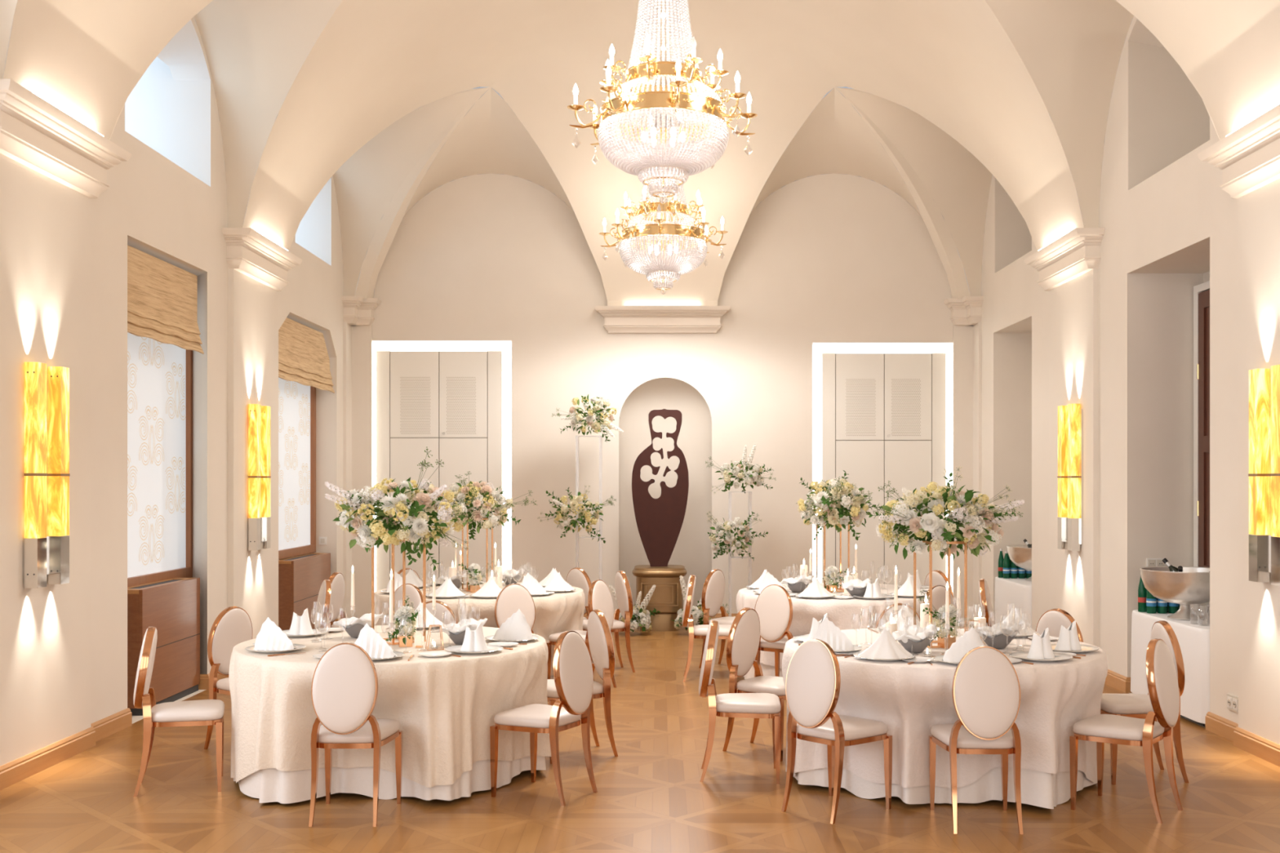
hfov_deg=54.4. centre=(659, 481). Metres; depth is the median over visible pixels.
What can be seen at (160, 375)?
window
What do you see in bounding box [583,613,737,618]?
baseboard
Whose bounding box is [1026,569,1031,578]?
water bottle
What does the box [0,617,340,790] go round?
baseboard
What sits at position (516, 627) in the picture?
napkin
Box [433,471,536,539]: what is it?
bouquet
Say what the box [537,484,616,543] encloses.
bouquet
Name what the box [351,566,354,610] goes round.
taper candle
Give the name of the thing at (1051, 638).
bread plate
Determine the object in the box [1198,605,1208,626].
glass
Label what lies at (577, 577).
dining chair
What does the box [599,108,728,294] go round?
chandelier
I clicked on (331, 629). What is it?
bread plate
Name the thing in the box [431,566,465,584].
napkin
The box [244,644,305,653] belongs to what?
dinner plate
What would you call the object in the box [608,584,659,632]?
bouquet
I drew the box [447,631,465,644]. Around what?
bread bowl
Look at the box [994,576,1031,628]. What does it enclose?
table cloth
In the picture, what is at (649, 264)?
basket
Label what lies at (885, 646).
napkin
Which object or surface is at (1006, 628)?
cloth
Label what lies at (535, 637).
dinner plate
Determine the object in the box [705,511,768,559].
bouquet
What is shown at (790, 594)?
bread plate
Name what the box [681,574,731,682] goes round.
dining chair
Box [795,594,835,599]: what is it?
dinner plate
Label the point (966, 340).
pilaster
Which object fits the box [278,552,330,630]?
radiator cover
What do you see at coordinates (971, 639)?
napkin
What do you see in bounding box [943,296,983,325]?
capital
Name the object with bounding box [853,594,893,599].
dinner plate
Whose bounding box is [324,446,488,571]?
bouquet
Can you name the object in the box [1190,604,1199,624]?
glass
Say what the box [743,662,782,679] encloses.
cloth
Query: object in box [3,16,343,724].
wall
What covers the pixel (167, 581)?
grille
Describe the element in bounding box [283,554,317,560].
grille
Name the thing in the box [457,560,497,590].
posy
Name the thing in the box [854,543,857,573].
taper candle
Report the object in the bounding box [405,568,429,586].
napkin
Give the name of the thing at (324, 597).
dining chair
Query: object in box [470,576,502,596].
napkin
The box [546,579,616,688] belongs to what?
dining chair
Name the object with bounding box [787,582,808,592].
bread bowl
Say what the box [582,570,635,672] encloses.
dining chair
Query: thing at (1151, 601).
water bottle
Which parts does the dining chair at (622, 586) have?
seat, seat frame, leg, backrest, frame, leg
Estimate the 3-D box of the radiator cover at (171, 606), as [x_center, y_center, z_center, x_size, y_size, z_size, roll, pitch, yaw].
[-3.882,1.258,9.670,0.196,0.925,1.140,0,0,0]
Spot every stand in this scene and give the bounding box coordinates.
[371,537,426,644]
[462,517,493,591]
[816,517,849,591]
[913,539,967,648]
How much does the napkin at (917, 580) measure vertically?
0.160 m
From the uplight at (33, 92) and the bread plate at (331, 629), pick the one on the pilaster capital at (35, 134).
the uplight at (33, 92)
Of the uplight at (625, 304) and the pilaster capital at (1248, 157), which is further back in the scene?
the uplight at (625, 304)
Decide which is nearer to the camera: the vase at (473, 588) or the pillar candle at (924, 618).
the pillar candle at (924, 618)
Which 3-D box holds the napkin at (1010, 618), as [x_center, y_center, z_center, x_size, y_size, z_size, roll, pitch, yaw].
[2.170,0.861,7.657,0.336,0.162,0.204,0,0,0]
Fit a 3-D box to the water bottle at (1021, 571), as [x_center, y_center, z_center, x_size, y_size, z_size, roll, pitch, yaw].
[4.000,0.924,13.760,0.074,0.300,0.074,0,0,0]
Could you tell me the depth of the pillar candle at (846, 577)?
10.47 m
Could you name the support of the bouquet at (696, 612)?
on the floor
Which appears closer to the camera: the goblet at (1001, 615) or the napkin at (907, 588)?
the goblet at (1001, 615)
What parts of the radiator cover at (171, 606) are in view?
panel, frame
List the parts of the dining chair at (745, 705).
leg, leg, backrest, frame, seat, seat frame, leg, leg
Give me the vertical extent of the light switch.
0.090 m
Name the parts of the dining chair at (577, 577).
backrest, frame, leg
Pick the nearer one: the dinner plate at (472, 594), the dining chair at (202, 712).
the dining chair at (202, 712)
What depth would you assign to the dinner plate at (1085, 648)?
6.94 m
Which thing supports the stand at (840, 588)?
on the tablecloth at (839, 611)
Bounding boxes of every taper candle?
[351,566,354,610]
[389,568,393,627]
[431,574,435,610]
[454,543,457,573]
[459,551,462,574]
[493,542,496,573]
[808,549,812,573]
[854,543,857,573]
[893,565,897,614]
[945,582,949,629]
[956,567,960,613]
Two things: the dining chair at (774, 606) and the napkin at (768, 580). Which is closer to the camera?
the dining chair at (774, 606)
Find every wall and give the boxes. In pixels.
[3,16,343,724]
[371,173,953,619]
[981,16,1238,727]
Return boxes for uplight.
[32,92,103,136]
[623,303,701,306]
[1226,102,1279,136]
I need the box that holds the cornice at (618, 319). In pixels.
[594,306,730,333]
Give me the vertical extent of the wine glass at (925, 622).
0.186 m
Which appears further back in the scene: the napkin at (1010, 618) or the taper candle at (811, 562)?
the taper candle at (811, 562)
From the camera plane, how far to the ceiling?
11.84 m
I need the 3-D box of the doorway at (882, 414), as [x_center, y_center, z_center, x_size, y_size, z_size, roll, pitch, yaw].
[2.715,0.027,15.137,1.742,3.386,0.146,0,0,0]
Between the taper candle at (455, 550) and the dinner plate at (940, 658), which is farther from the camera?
the taper candle at (455, 550)
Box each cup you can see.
[431,645,438,649]
[924,653,930,657]
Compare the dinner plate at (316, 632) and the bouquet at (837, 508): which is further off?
the bouquet at (837, 508)
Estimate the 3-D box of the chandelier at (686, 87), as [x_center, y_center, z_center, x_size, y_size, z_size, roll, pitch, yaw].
[0.024,-3.319,9.000,1.297,2.622,1.297,0,0,14]
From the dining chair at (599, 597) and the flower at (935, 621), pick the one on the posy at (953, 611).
the flower at (935, 621)
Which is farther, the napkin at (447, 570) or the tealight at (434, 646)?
the napkin at (447, 570)
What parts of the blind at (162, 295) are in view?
panel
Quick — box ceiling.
[0,0,1279,306]
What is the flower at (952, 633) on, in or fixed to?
on the posy at (953, 611)
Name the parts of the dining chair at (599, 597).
leg, seat frame, seat, leg, frame, backrest, leg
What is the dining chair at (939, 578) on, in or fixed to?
on the floor
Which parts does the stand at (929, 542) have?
post, post, frame, frame, plate, post, post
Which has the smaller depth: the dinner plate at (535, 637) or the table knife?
the table knife
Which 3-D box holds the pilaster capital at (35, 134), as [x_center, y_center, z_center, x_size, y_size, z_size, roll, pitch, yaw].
[-3.623,-2.000,7.465,0.255,0.330,1.540,0,0,0]
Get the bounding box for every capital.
[0,78,131,198]
[222,227,302,290]
[341,296,381,325]
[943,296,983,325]
[1023,227,1105,290]
[1197,103,1279,198]
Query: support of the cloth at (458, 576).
in the bread bowl at (457, 583)
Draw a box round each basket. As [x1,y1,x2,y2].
[597,107,728,178]
[618,234,707,276]
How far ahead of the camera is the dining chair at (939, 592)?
9.69 m
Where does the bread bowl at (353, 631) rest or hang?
on the tablecloth at (446, 708)
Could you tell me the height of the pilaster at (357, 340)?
3.600 m
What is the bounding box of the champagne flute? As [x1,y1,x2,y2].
[311,605,321,642]
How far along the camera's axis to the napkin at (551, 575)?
11.17 m
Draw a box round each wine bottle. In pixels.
[1023,538,1031,547]
[1162,558,1177,572]
[1177,565,1182,572]
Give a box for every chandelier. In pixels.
[567,0,757,203]
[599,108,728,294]
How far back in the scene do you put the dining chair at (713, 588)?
11.48 m
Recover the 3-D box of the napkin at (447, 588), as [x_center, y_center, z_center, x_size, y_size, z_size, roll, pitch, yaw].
[-1.736,0.861,10.167,0.336,0.162,0.204,0,0,2]
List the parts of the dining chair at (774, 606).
leg, seat frame, backrest, frame, seat, leg, leg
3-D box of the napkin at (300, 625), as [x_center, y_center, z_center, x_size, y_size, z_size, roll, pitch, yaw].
[-2.212,0.862,7.667,0.157,0.160,0.100,0,0,-5]
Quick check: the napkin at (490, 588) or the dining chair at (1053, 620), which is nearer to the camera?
the dining chair at (1053, 620)
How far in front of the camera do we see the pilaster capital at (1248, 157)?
7.70 m
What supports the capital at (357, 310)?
on the pilaster at (357, 340)
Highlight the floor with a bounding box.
[0,621,1279,852]
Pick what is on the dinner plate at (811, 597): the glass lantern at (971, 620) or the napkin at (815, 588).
the napkin at (815, 588)
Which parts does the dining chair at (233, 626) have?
leg, seat, seat frame, frame, backrest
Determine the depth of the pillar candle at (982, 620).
7.27 m
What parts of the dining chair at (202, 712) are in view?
leg, backrest, frame, leg, seat frame, seat, leg, leg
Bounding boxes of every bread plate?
[312,653,324,658]
[319,627,345,632]
[418,651,451,657]
[453,595,470,598]
[487,641,518,647]
[788,593,795,596]
[831,595,853,599]
[834,649,862,655]
[898,656,933,662]
[1008,657,1022,663]
[1027,635,1058,640]
[1053,651,1075,656]
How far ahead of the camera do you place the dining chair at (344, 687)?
6.23 m
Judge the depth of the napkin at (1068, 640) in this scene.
6.94 m
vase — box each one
[398,635,412,647]
[469,584,479,592]
[825,584,837,592]
[937,635,955,648]
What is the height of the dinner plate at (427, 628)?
0.021 m
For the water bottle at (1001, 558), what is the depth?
13.84 m
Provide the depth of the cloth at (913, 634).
6.90 m
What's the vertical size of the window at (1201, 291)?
3.300 m
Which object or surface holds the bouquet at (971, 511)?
on the stand at (929, 542)
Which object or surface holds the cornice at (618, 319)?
attached to the wall at (824, 259)
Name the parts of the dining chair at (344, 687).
leg, leg, backrest, frame, seat frame, seat, leg, leg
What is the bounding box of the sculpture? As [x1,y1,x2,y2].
[631,408,688,566]
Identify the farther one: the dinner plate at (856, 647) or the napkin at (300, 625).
the napkin at (300, 625)
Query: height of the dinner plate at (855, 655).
0.021 m
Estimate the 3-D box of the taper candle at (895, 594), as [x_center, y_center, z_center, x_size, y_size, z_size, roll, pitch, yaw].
[1.441,0.664,7.600,0.023,0.298,0.023,0,0,0]
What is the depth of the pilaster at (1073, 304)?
11.14 m
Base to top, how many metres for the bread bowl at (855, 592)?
0.096 m
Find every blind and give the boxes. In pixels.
[127,244,204,354]
[278,317,334,393]
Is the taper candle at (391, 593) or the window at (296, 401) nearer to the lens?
the taper candle at (391, 593)
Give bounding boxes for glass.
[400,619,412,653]
[924,622,936,657]
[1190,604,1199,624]
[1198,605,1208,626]
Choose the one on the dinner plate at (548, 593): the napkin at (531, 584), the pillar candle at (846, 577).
the napkin at (531, 584)
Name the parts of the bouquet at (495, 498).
stock flower, stock flower, stock flower, stock flower, stock flower, stock flower, stock flower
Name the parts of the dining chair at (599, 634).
leg, seat, seat frame, leg, backrest, frame, leg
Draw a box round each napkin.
[253,617,297,650]
[287,608,314,635]
[354,622,396,657]
[386,570,407,592]
[399,601,444,627]
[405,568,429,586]
[426,577,467,596]
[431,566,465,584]
[460,622,488,651]
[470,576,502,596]
[492,608,533,639]
[520,573,546,594]
[539,568,571,586]
[544,572,574,591]
[748,569,767,588]
[758,572,785,592]
[795,577,833,597]
[807,613,827,639]
[813,617,854,650]
[855,626,912,658]
[863,577,883,597]
[877,604,919,630]
[890,576,925,595]
[906,569,922,587]
[942,626,984,662]
[1001,608,1036,635]
[1026,627,1054,659]
[1054,620,1081,650]
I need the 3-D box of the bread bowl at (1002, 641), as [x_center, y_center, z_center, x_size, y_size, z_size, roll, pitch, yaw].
[1.919,0.903,7.080,0.193,0.096,0.193,0,0,39]
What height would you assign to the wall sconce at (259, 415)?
1.310 m
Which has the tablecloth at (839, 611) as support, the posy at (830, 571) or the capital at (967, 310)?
the posy at (830, 571)
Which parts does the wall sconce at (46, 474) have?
lamp shade, lamp shade, lamp shade, lamp shade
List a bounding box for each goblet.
[314,613,328,648]
[320,604,333,639]
[1000,615,1014,653]
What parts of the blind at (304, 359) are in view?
panel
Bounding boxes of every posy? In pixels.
[385,595,420,644]
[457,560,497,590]
[822,565,856,588]
[918,588,974,645]
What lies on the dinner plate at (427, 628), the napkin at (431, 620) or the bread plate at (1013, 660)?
the napkin at (431, 620)
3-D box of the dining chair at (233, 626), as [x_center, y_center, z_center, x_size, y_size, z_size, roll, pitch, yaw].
[-2.645,1.267,8.010,0.476,0.906,0.407,0,0,31]
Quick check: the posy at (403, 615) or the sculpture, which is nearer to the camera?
the posy at (403, 615)
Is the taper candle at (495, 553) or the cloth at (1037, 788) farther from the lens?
the taper candle at (495, 553)
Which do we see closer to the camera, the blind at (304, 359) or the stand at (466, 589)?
the stand at (466, 589)
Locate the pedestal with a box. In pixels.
[631,564,687,631]
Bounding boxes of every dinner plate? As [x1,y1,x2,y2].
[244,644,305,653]
[282,629,328,637]
[371,651,405,661]
[398,623,445,629]
[426,594,466,598]
[444,644,503,653]
[470,594,497,598]
[484,635,539,642]
[530,591,552,595]
[546,588,575,592]
[753,591,792,593]
[792,635,808,641]
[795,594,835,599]
[833,644,862,652]
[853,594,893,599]
[853,651,915,661]
[888,592,924,597]
[897,585,928,588]
[932,655,959,665]
[1008,651,1073,662]
[1014,631,1039,637]
[1051,643,1098,653]
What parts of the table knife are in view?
handle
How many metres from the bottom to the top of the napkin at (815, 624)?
0.160 m
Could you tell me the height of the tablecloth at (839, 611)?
0.730 m
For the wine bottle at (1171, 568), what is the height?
0.261 m
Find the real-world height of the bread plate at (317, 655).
0.014 m
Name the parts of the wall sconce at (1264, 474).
lamp shade, lamp shade, lamp shade, lamp shade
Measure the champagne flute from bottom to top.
0.238 m
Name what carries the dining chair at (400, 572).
on the floor
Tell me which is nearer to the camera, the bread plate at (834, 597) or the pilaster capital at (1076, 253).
the bread plate at (834, 597)
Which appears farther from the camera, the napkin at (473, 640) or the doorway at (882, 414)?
the doorway at (882, 414)
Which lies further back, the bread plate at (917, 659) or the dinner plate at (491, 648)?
the dinner plate at (491, 648)
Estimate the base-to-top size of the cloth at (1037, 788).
0.760 m
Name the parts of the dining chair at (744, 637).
leg, frame, backrest, leg, seat, seat frame, leg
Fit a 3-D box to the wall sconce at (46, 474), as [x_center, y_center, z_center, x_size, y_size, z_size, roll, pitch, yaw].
[-3.645,-0.035,7.408,0.090,1.310,0.425,0,0,0]
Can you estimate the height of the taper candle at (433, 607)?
0.222 m
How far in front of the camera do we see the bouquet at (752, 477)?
14.23 m
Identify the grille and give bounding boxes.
[131,579,182,588]
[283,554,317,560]
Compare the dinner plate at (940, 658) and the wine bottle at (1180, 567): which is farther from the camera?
the wine bottle at (1180, 567)
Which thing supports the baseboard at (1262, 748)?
attached to the wall at (1166, 216)
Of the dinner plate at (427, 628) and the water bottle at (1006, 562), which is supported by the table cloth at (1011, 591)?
the water bottle at (1006, 562)
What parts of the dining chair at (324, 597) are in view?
frame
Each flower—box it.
[401,622,408,634]
[404,623,414,632]
[932,617,941,626]
[937,628,948,639]
[948,627,957,637]
[953,622,959,630]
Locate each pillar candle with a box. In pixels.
[404,622,416,637]
[448,560,456,577]
[488,570,496,583]
[494,560,502,586]
[800,560,808,589]
[844,569,852,594]
[849,567,857,579]
[885,613,897,641]
[920,594,928,628]
[973,607,986,644]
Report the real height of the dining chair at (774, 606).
0.906 m
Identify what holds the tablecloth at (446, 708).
on the round table
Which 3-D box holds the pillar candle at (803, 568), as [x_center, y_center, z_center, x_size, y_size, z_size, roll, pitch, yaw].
[1.267,0.816,10.950,0.068,0.271,0.067,0,0,0]
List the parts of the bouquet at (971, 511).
stock flower, stock flower, stock flower, stock flower, stock flower, stock flower, stock flower, stock flower, stock flower, stock flower, stock flower, stock flower, stock flower, stock flower, stock flower, stock flower, stock flower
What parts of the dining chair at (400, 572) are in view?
backrest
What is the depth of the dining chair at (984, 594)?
10.24 m
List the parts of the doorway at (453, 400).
panel, door, door, door, door, panel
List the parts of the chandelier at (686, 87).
candle bulb, arm, arm, candle bulb, candle bulb, candle bulb, arm, arm, arm, candle bulb, arm, bulb, arm, candle bulb, arm, candle bulb, candle bulb, arm, candle bulb, arm, candle bulb, arm, candle bulb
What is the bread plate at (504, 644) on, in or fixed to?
on the tablecloth at (446, 708)
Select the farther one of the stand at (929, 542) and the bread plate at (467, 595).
the bread plate at (467, 595)
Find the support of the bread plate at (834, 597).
on the tablecloth at (839, 611)
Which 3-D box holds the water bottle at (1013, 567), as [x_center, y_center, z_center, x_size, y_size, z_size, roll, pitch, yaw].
[3.915,0.924,13.760,0.074,0.300,0.074,0,0,0]
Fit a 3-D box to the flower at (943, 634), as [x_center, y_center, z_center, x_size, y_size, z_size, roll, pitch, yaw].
[1.605,0.862,7.061,0.059,0.070,0.058,37,39,15]
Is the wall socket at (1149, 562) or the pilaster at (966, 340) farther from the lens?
the pilaster at (966, 340)
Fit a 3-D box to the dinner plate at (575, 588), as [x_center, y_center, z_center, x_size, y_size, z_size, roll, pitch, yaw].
[-0.885,0.941,10.704,0.327,0.021,0.327,0,0,12]
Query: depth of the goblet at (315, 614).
7.07 m
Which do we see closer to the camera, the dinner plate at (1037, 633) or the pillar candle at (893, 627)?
the pillar candle at (893, 627)
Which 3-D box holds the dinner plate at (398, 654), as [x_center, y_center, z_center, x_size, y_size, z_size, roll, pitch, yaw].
[-1.531,0.941,6.672,0.327,0.021,0.327,0,0,-4]
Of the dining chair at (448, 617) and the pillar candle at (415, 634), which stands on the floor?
the dining chair at (448, 617)
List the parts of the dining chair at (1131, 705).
leg, seat, seat frame, leg, backrest, frame, leg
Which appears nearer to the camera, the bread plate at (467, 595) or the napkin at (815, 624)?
the napkin at (815, 624)
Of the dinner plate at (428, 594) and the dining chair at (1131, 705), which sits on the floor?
the dining chair at (1131, 705)
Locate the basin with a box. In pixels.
[1139,566,1209,604]
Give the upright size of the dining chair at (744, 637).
0.906 m
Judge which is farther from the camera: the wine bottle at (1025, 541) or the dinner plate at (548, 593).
the wine bottle at (1025, 541)
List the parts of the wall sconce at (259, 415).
lamp shade, lamp shade, lamp shade, lamp shade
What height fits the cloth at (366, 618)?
0.089 m
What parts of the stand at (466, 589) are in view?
post, post, post, post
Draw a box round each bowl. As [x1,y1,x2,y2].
[342,623,371,638]
[444,578,465,588]
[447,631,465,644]
[502,575,521,585]
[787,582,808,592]
[845,586,866,597]
[897,636,933,653]
[982,633,1015,648]
[1006,545,1031,581]
[1139,566,1209,620]
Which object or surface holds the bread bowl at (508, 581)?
on the tablecloth at (555, 612)
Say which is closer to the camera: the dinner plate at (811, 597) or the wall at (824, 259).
the dinner plate at (811, 597)
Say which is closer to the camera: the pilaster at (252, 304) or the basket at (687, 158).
the basket at (687, 158)
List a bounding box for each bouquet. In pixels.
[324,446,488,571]
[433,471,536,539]
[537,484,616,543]
[551,394,623,441]
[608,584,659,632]
[671,575,729,630]
[705,444,775,494]
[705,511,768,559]
[796,470,884,540]
[868,466,1024,559]
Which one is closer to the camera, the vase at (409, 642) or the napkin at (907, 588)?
the vase at (409, 642)
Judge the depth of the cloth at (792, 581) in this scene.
10.59 m
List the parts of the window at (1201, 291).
panel, panel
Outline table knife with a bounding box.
[267,653,300,656]
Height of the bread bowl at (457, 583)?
0.096 m
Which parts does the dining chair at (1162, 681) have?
leg, leg, seat, seat frame, leg, frame, backrest, leg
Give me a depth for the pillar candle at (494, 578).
10.48 m
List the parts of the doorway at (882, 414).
panel, door, door, door, door, panel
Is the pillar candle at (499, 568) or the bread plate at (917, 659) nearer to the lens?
the bread plate at (917, 659)
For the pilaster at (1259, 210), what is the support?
attached to the wall at (1166, 216)
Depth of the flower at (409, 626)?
7.12 m
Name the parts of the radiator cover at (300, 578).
panel, frame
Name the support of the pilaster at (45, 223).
attached to the wall at (167, 202)
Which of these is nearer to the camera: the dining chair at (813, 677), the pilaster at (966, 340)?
the dining chair at (813, 677)
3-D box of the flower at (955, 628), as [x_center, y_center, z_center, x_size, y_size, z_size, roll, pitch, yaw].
[1.693,0.825,7.097,0.039,0.047,0.040,3,33,12]
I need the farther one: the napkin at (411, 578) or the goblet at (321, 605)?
the napkin at (411, 578)
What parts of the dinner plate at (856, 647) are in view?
plate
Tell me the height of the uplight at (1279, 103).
0.037 m
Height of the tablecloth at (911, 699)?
0.740 m
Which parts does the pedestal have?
moulding, panel moulding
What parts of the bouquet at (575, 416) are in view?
stock flower, stock flower, stock flower, stock flower, stock flower, stock flower, stock flower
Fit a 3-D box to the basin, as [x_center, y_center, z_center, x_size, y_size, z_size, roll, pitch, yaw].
[3.930,0.789,9.310,0.636,0.260,0.636,0,0,0]
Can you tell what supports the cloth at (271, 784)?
on the round table
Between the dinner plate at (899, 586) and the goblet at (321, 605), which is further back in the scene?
the dinner plate at (899, 586)
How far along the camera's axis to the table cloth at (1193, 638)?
8.88 m
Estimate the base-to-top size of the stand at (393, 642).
0.615 m
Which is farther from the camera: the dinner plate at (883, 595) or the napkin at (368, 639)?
the dinner plate at (883, 595)
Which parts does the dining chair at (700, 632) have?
leg, backrest, frame, leg, seat frame, seat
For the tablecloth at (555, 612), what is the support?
on the round table
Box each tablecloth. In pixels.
[228,625,551,787]
[374,582,585,675]
[736,582,928,669]
[782,628,1107,788]
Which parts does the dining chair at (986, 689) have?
leg, leg, seat, seat frame, frame, backrest, leg, leg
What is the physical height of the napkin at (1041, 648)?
0.160 m
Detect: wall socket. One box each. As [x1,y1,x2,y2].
[1146,558,1165,567]
[1226,693,1238,713]
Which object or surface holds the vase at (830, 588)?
on the tablecloth at (839, 611)
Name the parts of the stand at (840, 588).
post, post, post, frame, post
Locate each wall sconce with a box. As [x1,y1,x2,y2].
[23,361,70,588]
[248,404,271,550]
[1057,403,1082,551]
[1248,364,1279,586]
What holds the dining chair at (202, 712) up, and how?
on the floor
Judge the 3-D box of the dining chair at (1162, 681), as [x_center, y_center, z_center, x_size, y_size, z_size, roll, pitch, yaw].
[2.451,1.267,6.521,0.476,0.906,0.407,0,0,40]
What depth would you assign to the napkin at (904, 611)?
7.87 m
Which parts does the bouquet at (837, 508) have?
stock flower, stock flower, stock flower, stock flower, stock flower, stock flower, stock flower, stock flower, stock flower, stock flower, stock flower, stock flower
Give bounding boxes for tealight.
[431,641,438,649]
[924,648,930,657]
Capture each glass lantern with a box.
[425,624,444,650]
[967,619,981,639]
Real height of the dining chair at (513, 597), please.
0.906 m
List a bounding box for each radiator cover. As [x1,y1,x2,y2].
[127,577,199,715]
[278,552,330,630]
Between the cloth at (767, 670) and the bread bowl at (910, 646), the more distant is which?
the cloth at (767, 670)
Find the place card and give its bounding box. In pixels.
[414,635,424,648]
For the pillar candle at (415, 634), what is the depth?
7.49 m
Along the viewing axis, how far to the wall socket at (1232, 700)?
8.23 m
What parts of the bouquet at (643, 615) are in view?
stock flower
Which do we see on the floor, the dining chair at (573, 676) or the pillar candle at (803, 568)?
the dining chair at (573, 676)
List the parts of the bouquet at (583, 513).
stock flower, stock flower, stock flower, stock flower, stock flower, stock flower, stock flower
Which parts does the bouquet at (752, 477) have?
stock flower, stock flower, stock flower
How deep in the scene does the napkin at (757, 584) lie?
10.96 m
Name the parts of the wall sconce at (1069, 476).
lamp shade, lamp shade, lamp shade, lamp shade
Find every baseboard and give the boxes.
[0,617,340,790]
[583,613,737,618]
[981,616,1279,767]
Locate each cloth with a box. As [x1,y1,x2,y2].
[233,755,546,804]
[333,613,384,628]
[436,572,470,582]
[437,617,488,635]
[502,568,524,579]
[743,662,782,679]
[780,575,814,585]
[793,767,1097,808]
[842,577,872,590]
[892,624,937,643]
[974,622,1023,638]
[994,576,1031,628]
[1130,609,1209,724]
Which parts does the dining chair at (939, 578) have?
backrest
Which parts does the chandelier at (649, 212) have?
candle bulb, arm, candle bulb, arm, candle bulb, arm, arm, candle bulb, arm, candle bulb, arm, arm, arm, arm, candle bulb, arm, candle bulb, arm, candle bulb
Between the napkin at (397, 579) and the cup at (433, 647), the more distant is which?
the napkin at (397, 579)
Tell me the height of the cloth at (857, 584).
0.089 m
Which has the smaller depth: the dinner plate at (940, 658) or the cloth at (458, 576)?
the dinner plate at (940, 658)
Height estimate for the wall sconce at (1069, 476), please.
1.310 m
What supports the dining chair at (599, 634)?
on the floor
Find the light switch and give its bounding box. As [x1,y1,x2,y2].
[319,537,326,544]
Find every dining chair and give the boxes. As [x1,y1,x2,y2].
[133,626,224,796]
[204,606,252,749]
[308,642,402,826]
[314,579,331,629]
[326,572,346,627]
[387,583,422,623]
[397,568,419,578]
[426,600,457,624]
[489,631,597,806]
[494,583,535,633]
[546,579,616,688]
[546,608,617,764]
[565,567,593,662]
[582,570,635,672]
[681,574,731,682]
[698,568,735,668]
[698,620,781,784]
[722,607,786,761]
[754,584,794,677]
[781,639,892,824]
[875,603,919,628]
[923,585,958,627]
[924,569,953,596]
[928,645,1022,834]
[978,578,994,626]
[1035,608,1083,642]
[1069,638,1182,823]
[1100,620,1188,785]
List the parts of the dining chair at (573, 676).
leg, leg, seat, seat frame, leg, frame, backrest, leg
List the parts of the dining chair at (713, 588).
leg, frame, backrest, seat, leg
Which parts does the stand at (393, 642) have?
post, post, post, frame, post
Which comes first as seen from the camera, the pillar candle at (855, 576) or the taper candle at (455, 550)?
the pillar candle at (855, 576)
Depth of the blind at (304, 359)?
13.24 m
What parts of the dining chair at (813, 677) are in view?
leg, backrest, frame, leg, leg, seat, seat frame, leg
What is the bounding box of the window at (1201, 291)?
[1193,280,1209,611]
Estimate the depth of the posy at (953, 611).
7.08 m
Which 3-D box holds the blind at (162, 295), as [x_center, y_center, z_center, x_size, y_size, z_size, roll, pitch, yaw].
[-3.785,-1.367,9.500,0.070,0.646,1.480,0,0,0]
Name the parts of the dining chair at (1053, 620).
backrest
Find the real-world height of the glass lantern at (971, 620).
0.136 m
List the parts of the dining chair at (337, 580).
leg, seat, backrest, leg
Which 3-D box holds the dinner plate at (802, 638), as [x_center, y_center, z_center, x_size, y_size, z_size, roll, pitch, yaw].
[0.948,0.941,7.367,0.327,0.021,0.327,0,0,13]
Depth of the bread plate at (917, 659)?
6.57 m
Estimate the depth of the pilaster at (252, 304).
11.14 m
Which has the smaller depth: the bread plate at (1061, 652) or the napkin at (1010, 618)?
the bread plate at (1061, 652)
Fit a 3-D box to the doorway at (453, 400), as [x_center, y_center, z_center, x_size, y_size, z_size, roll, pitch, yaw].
[-2.675,0.015,15.137,1.762,3.411,0.146,0,0,0]
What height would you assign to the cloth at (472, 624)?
0.089 m
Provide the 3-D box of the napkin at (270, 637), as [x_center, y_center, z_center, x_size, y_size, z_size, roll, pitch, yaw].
[-2.159,0.851,6.970,0.242,0.182,0.101,0,0,11]
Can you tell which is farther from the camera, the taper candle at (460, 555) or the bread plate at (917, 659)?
the taper candle at (460, 555)
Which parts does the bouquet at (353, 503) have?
stock flower, stock flower, stock flower, stock flower, stock flower, stock flower, stock flower, stock flower, stock flower, stock flower, stock flower, stock flower, stock flower, stock flower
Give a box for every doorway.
[372,342,511,591]
[812,344,952,590]
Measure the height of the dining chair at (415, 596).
0.906 m
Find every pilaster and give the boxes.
[0,153,90,766]
[227,268,277,639]
[343,322,372,618]
[952,322,982,624]
[1048,268,1098,647]
[1238,177,1279,744]
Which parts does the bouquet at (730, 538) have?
stock flower, stock flower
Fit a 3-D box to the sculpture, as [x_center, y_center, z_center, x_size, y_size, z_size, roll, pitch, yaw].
[0.003,0.076,14.480,0.662,1.832,0.044,0,0,0]
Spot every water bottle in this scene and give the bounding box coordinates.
[998,548,1004,577]
[1003,551,1009,578]
[1007,552,1011,577]
[1010,560,1017,578]
[1017,566,1025,578]
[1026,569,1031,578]
[1137,574,1146,612]
[1146,590,1156,613]
[1157,598,1167,613]
[1168,602,1177,613]
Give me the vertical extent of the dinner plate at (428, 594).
0.021 m
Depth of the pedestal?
14.20 m

